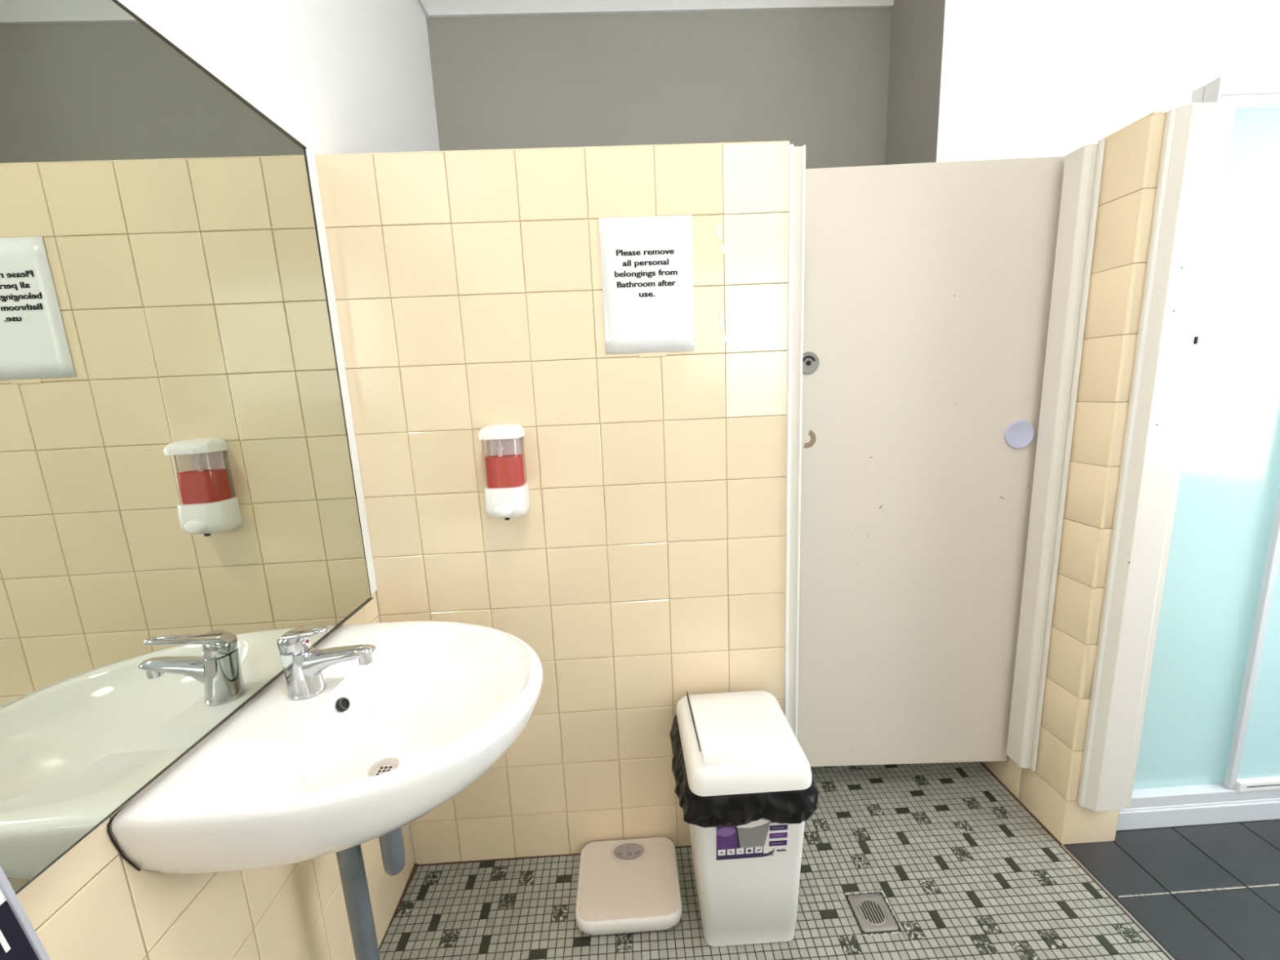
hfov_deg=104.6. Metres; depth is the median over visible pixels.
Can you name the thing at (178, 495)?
wall mirror
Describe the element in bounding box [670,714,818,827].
liner
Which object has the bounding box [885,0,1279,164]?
wall
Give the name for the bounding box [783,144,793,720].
trim
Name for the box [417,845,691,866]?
baseboard
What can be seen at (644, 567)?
wall
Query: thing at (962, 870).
floor
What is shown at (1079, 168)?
trim
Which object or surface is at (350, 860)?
pipe
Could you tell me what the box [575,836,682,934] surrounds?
bathroom scale
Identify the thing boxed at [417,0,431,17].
trim
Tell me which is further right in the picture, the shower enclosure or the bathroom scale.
the shower enclosure
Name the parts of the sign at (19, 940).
printed panel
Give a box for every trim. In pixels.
[306,149,377,594]
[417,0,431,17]
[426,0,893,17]
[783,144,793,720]
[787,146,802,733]
[1006,142,1098,768]
[1059,844,1174,959]
[1076,102,1236,811]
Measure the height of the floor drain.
0.004 m
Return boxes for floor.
[378,761,1279,959]
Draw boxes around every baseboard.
[388,862,417,926]
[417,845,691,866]
[978,761,1062,844]
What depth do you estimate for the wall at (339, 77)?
0.92 m
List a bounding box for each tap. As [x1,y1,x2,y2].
[276,625,375,699]
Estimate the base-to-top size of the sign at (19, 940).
0.473 m
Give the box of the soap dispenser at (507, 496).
[477,423,529,519]
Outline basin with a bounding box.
[107,620,542,875]
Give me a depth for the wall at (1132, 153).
1.23 m
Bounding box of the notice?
[598,214,694,356]
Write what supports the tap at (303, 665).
on the basin
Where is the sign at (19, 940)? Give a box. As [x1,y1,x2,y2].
[0,865,50,959]
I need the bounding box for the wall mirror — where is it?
[0,0,373,894]
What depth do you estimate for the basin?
0.73 m
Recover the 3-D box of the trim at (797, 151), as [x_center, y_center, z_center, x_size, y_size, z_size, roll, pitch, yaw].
[0.387,0.066,1.313,0.036,1.677,0.120,-3,10,-2]
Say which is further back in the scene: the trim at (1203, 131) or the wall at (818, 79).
the wall at (818, 79)
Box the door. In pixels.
[796,155,1065,766]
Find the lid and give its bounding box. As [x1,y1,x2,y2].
[477,423,524,439]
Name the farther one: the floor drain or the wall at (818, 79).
the wall at (818, 79)
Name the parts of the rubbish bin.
bin lid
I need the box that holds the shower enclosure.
[1115,73,1279,831]
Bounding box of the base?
[484,482,529,518]
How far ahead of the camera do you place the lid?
1.12 m
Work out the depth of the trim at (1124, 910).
1.21 m
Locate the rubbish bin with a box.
[676,690,812,946]
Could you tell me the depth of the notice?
1.14 m
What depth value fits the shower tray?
1.40 m
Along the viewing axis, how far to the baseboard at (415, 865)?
1.32 m
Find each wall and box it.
[16,0,439,959]
[313,140,789,864]
[426,8,891,168]
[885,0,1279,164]
[982,111,1167,844]
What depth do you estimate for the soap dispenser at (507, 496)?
1.15 m
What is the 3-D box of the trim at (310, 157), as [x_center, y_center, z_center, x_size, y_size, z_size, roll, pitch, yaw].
[-0.685,-0.210,1.141,0.005,0.998,0.040,-3,10,-2]
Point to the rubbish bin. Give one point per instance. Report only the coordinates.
(747, 877)
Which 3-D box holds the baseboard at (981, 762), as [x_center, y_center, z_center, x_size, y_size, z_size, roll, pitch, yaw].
[1.155,0.956,1.682,0.010,0.010,0.635,-3,10,-2]
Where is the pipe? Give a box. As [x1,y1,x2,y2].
[335,826,405,959]
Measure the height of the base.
0.076 m
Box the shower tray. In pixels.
[1115,797,1279,831]
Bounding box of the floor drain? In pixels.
[848,893,897,933]
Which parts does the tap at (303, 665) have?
lever, spout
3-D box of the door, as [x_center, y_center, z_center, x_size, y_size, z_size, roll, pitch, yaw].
[0.763,0.043,1.410,0.688,1.718,0.043,-2,10,1]

